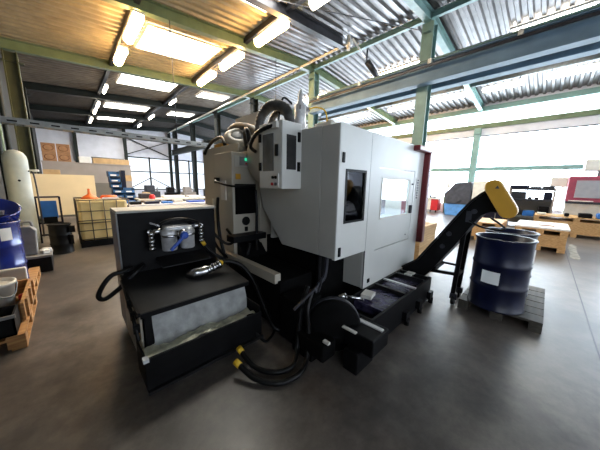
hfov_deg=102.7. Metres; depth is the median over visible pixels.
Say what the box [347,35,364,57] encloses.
bracket
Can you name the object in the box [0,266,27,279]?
sheet
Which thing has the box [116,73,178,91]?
window
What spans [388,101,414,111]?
ceiling lamp
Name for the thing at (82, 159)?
carton
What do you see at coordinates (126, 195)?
storage bin
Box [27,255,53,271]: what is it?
tray
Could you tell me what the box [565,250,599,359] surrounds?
trim
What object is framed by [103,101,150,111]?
window
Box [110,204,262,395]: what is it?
tank
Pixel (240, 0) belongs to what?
window
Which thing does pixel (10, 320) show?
crate
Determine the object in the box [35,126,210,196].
wall
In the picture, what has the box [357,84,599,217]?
wall
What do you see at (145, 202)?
tool case
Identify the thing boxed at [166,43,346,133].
conduit
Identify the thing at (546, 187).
shelf item
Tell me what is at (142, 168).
window
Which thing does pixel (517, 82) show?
ceiling lamp
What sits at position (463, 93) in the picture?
ceiling lamp
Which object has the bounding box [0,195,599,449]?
floor
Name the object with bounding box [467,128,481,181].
steel column
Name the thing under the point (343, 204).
machining centre
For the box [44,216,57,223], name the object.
tray
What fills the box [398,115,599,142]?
trim
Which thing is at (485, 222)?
box
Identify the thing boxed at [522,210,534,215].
box
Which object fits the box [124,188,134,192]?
storage bin
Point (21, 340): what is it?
wooden pallet
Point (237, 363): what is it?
hose
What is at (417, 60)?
window
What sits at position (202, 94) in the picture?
window
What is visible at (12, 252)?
drum
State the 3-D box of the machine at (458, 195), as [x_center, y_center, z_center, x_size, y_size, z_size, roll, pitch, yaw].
[9.194,-1.452,13.248,1.070,1.900,2.037,-8,14,-43]
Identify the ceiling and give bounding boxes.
[0,0,599,138]
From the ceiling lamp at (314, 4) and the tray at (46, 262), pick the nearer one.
the tray at (46, 262)
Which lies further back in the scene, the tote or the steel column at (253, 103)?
the steel column at (253, 103)
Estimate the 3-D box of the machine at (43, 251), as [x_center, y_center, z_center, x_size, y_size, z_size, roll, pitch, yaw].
[-4.535,0.467,4.265,0.120,0.064,0.100,4,10,17]
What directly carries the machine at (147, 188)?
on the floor
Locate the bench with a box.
[509,187,556,221]
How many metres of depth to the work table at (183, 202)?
8.19 m
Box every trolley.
[34,196,63,242]
[427,197,441,211]
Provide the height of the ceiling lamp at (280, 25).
0.380 m
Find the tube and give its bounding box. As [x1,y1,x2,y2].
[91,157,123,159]
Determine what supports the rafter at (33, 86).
on the steel column at (217, 118)
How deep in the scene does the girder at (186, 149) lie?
21.40 m
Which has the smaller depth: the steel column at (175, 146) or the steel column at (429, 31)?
the steel column at (429, 31)
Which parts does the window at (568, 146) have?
frame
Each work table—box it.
[127,201,204,206]
[134,196,204,200]
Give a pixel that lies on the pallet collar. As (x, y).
(25, 286)
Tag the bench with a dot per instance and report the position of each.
(523, 204)
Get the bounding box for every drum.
[0,219,28,277]
[46,222,74,254]
[467,232,538,314]
[485,227,540,296]
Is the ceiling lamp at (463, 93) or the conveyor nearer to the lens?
the conveyor
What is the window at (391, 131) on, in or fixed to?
in the wall at (592, 85)
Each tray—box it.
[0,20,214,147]
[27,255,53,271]
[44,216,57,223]
[136,297,261,391]
[346,269,432,333]
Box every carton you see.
[40,142,55,152]
[42,152,56,160]
[42,169,59,173]
[56,144,69,153]
[57,153,71,161]
[78,156,90,162]
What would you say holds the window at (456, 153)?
in the wall at (592, 85)
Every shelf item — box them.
[510,185,529,187]
[511,191,526,198]
[538,206,548,216]
[543,186,554,188]
[543,192,552,199]
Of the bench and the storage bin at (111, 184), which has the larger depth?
the storage bin at (111, 184)
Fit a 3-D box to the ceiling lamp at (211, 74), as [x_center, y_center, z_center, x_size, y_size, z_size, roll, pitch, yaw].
[-4.234,-6.660,10.839,0.260,0.380,1.600,-8,14,-43]
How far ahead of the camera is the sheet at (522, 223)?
6.57 m
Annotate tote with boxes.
[73,196,128,247]
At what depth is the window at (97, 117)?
19.36 m
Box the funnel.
[81,189,98,198]
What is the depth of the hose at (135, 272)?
2.25 m
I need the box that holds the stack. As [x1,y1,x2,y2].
[92,158,128,164]
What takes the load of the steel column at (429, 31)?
on the floor
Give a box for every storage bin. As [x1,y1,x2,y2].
[106,171,119,176]
[108,177,120,181]
[109,182,121,187]
[111,188,123,192]
[111,193,123,197]
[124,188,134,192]
[124,193,135,197]
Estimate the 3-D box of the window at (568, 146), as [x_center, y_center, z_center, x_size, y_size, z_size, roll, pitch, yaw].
[11.885,-3.443,12.231,0.080,5.170,4.900,-8,14,-43]
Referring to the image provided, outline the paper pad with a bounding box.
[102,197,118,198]
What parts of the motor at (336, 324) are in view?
name plate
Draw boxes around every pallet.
[0,294,37,350]
[28,266,40,292]
[457,285,544,334]
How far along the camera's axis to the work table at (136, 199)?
10.59 m
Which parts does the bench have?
post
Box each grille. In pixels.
[231,131,242,138]
[235,184,255,213]
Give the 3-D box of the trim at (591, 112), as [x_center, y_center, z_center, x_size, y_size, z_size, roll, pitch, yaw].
[4.775,-6.592,19.003,0.180,0.240,35.000,-8,14,-43]
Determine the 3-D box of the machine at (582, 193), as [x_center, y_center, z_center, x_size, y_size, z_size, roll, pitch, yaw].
[10.844,-1.057,8.940,1.300,2.650,2.250,-8,14,-43]
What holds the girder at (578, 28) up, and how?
attached to the steel column at (429, 31)
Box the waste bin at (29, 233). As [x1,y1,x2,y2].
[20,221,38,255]
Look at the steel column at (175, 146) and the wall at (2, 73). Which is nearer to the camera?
the wall at (2, 73)
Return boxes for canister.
[160,229,177,250]
[180,227,194,247]
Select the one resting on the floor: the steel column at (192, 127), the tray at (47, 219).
the steel column at (192, 127)
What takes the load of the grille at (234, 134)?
attached to the machining centre
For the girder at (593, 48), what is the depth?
6.82 m
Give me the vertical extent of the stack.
0.320 m
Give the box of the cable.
[275,0,418,30]
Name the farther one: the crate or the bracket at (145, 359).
the crate
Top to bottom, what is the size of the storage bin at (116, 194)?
0.240 m
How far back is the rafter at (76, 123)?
21.48 m
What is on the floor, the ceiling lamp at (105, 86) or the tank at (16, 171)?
the tank at (16, 171)
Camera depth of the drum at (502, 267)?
2.80 m
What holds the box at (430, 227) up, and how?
on the wooden pallet
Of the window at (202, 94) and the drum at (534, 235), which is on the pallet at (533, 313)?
the drum at (534, 235)
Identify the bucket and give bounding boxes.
[0,277,17,306]
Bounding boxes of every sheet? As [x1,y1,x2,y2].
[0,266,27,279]
[515,220,570,231]
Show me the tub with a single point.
(9, 210)
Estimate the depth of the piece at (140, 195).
10.16 m
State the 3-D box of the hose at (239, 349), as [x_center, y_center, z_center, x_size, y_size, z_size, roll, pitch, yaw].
[-0.176,0.938,2.137,0.731,0.612,0.340,-4,11,-26]
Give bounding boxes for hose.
[95,263,145,301]
[201,241,226,259]
[215,228,232,244]
[219,259,279,331]
[233,289,313,386]
[236,286,309,374]
[256,330,274,342]
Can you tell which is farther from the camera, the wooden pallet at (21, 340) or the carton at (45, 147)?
the carton at (45, 147)
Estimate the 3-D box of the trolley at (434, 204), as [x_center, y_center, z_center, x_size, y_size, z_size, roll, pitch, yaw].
[8.291,-1.268,15.073,0.700,0.878,0.880,-8,14,-43]
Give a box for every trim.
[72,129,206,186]
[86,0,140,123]
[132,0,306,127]
[174,0,477,130]
[306,53,599,124]
[362,86,599,130]
[389,108,599,138]
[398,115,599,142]
[410,124,599,143]
[431,164,583,171]
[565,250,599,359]
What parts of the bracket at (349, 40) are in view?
brace rod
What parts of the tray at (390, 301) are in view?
plate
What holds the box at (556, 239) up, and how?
on the floor
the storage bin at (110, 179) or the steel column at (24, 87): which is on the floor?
the steel column at (24, 87)
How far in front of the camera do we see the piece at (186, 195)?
11.68 m
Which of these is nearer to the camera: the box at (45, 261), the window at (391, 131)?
the box at (45, 261)
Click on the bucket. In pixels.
(8, 291)
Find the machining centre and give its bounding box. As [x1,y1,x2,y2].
[203,89,432,327]
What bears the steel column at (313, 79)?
on the floor
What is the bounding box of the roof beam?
[244,0,344,48]
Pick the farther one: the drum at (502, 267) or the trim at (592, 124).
the trim at (592, 124)
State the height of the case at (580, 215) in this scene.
0.139 m
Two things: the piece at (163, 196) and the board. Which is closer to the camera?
the board
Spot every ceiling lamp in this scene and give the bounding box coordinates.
[102,79,107,93]
[113,40,127,65]
[122,9,144,44]
[196,68,216,86]
[219,49,244,70]
[253,18,289,47]
[308,0,328,9]
[350,112,370,119]
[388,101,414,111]
[430,89,466,102]
[482,76,524,92]
[546,61,599,79]
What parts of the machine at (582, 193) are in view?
sill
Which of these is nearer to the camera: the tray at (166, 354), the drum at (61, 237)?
the tray at (166, 354)
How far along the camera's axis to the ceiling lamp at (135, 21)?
6.55 m
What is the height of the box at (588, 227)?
0.660 m
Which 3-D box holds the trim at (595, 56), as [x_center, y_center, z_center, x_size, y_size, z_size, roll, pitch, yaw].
[2.658,-7.595,16.729,0.120,0.180,35.000,-8,14,-43]
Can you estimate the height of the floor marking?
0.004 m
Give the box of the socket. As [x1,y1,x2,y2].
[271,121,278,128]
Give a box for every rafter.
[0,36,321,122]
[22,81,239,119]
[28,103,226,133]
[33,118,212,139]
[101,0,397,124]
[402,0,484,110]
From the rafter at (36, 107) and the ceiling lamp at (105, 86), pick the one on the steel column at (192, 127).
the rafter at (36, 107)
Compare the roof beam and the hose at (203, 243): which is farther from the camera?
the roof beam
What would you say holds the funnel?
on the tote
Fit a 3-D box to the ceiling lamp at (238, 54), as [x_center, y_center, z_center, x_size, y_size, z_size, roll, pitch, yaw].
[-2.643,-6.350,9.221,0.260,0.380,1.580,-8,14,-43]
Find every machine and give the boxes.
[39,249,49,253]
[142,185,160,200]
[164,187,178,200]
[181,187,196,200]
[444,181,487,215]
[550,159,599,220]
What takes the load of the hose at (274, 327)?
attached to the tank at (185, 311)
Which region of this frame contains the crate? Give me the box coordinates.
[0,304,20,338]
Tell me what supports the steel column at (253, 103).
on the floor
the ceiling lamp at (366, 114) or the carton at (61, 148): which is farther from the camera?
the ceiling lamp at (366, 114)
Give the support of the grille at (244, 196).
attached to the machining centre
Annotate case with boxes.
[129,201,141,204]
[144,201,159,203]
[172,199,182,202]
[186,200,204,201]
[578,213,592,218]
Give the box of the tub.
[0,198,21,222]
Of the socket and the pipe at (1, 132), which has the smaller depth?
the socket
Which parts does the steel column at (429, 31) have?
head plate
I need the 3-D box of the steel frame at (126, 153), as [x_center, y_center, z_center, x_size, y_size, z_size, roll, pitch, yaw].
[-13.864,-6.349,25.223,18.450,6.600,0.220,-8,14,-43]
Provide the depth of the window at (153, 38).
8.66 m
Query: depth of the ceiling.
9.13 m
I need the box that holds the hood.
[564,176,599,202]
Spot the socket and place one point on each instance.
(275, 124)
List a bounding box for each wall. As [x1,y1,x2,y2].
[0,54,41,198]
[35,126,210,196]
[41,160,132,196]
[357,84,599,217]
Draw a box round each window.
[96,116,134,121]
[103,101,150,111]
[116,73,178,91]
[128,156,204,189]
[135,23,221,64]
[166,111,194,116]
[195,91,229,101]
[240,0,279,12]
[303,91,327,103]
[370,126,395,135]
[371,59,418,77]
[396,113,481,202]
[475,94,599,209]
[510,0,599,31]
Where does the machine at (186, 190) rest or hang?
on the floor
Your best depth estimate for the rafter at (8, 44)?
9.64 m
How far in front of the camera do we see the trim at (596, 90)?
12.55 m
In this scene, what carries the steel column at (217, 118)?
on the floor
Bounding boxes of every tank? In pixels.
[1,150,44,248]
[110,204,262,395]
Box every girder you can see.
[171,136,227,155]
[308,3,599,114]
[319,41,599,117]
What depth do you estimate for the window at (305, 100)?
14.33 m
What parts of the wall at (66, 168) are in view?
dark panel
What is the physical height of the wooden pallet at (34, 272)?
0.144 m
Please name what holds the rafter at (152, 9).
on the steel column at (313, 79)
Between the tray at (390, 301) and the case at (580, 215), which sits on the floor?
the tray at (390, 301)
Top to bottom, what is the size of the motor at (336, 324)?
0.648 m
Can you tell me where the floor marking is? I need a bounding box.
[568,244,579,259]
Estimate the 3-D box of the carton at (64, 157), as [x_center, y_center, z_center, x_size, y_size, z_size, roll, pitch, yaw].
[-12.867,-3.659,13.112,0.520,0.460,0.606,-8,14,-43]
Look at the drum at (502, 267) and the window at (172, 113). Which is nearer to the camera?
the drum at (502, 267)
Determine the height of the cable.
0.175 m
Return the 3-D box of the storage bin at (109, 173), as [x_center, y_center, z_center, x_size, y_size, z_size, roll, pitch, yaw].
[-8.699,-2.369,11.159,0.420,0.240,0.506,-8,14,-43]
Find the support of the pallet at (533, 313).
on the floor
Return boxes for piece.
[138,193,149,198]
[162,195,184,197]
[186,195,200,196]
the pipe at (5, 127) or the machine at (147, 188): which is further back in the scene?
the machine at (147, 188)
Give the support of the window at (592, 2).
attached to the ceiling
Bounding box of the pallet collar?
[15,278,35,319]
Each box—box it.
[25,249,53,271]
[119,170,126,187]
[414,222,436,255]
[471,217,507,239]
[515,226,568,253]
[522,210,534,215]
[533,212,599,237]
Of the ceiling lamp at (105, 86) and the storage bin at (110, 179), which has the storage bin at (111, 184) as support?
the storage bin at (110, 179)
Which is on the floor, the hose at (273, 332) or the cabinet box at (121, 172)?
the hose at (273, 332)
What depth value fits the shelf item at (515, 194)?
9.99 m
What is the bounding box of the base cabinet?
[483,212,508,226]
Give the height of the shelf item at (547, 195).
0.280 m
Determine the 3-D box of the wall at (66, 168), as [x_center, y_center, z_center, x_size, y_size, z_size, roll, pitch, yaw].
[-12.702,-2.412,14.608,3.790,2.500,3.060,-8,14,-43]
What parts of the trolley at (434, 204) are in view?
white drawer, red drawer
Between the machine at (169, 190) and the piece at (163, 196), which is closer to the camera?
the piece at (163, 196)
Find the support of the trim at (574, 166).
attached to the wall at (592, 85)
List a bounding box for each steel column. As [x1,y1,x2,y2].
[0,48,41,222]
[23,86,39,173]
[172,132,180,194]
[190,125,198,194]
[214,114,221,136]
[249,98,258,113]
[308,71,319,127]
[411,19,437,145]
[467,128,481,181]
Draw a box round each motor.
[280,277,388,375]
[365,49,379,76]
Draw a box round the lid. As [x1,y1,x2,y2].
[100,195,116,197]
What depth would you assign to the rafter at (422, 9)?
7.99 m
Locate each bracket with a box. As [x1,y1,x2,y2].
[142,356,148,364]
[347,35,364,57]
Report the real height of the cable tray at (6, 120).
3.642 m
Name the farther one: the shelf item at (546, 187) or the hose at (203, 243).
the shelf item at (546, 187)
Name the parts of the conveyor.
leg, leg, inspection plate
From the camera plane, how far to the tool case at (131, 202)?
7.65 m
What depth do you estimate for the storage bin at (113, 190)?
11.28 m
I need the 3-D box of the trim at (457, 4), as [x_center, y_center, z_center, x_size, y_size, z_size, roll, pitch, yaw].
[-1.288,-7.505,12.866,0.120,0.180,35.000,-8,14,-43]
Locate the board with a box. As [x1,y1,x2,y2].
[30,174,96,221]
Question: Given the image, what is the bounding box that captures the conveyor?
[401,180,518,304]
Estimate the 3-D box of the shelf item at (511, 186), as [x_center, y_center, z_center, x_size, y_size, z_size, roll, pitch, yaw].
[9.209,-1.606,10.050,0.350,0.110,0.600,-8,14,-43]
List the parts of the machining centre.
chiller panel, panel, cream rail, tank, button plate, cabinet handle, panel, panel, panel, apron panel, panel, door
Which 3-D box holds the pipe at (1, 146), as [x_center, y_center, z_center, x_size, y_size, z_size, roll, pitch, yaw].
[-7.613,-2.429,6.055,0.095,5.596,0.705,-8,14,-43]
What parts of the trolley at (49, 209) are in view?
blue panel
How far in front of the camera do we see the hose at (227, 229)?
3.12 m
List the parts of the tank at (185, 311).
tank, corner post, valve handle, tank lid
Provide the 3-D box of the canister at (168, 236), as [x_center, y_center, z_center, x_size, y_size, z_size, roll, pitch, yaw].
[-1.366,0.147,2.507,0.158,0.235,0.157,-5,11,-30]
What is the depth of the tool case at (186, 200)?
8.98 m
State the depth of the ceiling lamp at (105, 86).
11.18 m
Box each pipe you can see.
[0,77,12,149]
[0,124,5,150]
[0,135,8,199]
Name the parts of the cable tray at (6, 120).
rail, hanger rod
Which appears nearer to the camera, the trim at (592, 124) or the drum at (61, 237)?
the drum at (61, 237)
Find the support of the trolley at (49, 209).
on the floor
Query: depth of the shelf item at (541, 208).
9.53 m
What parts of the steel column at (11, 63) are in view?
head plate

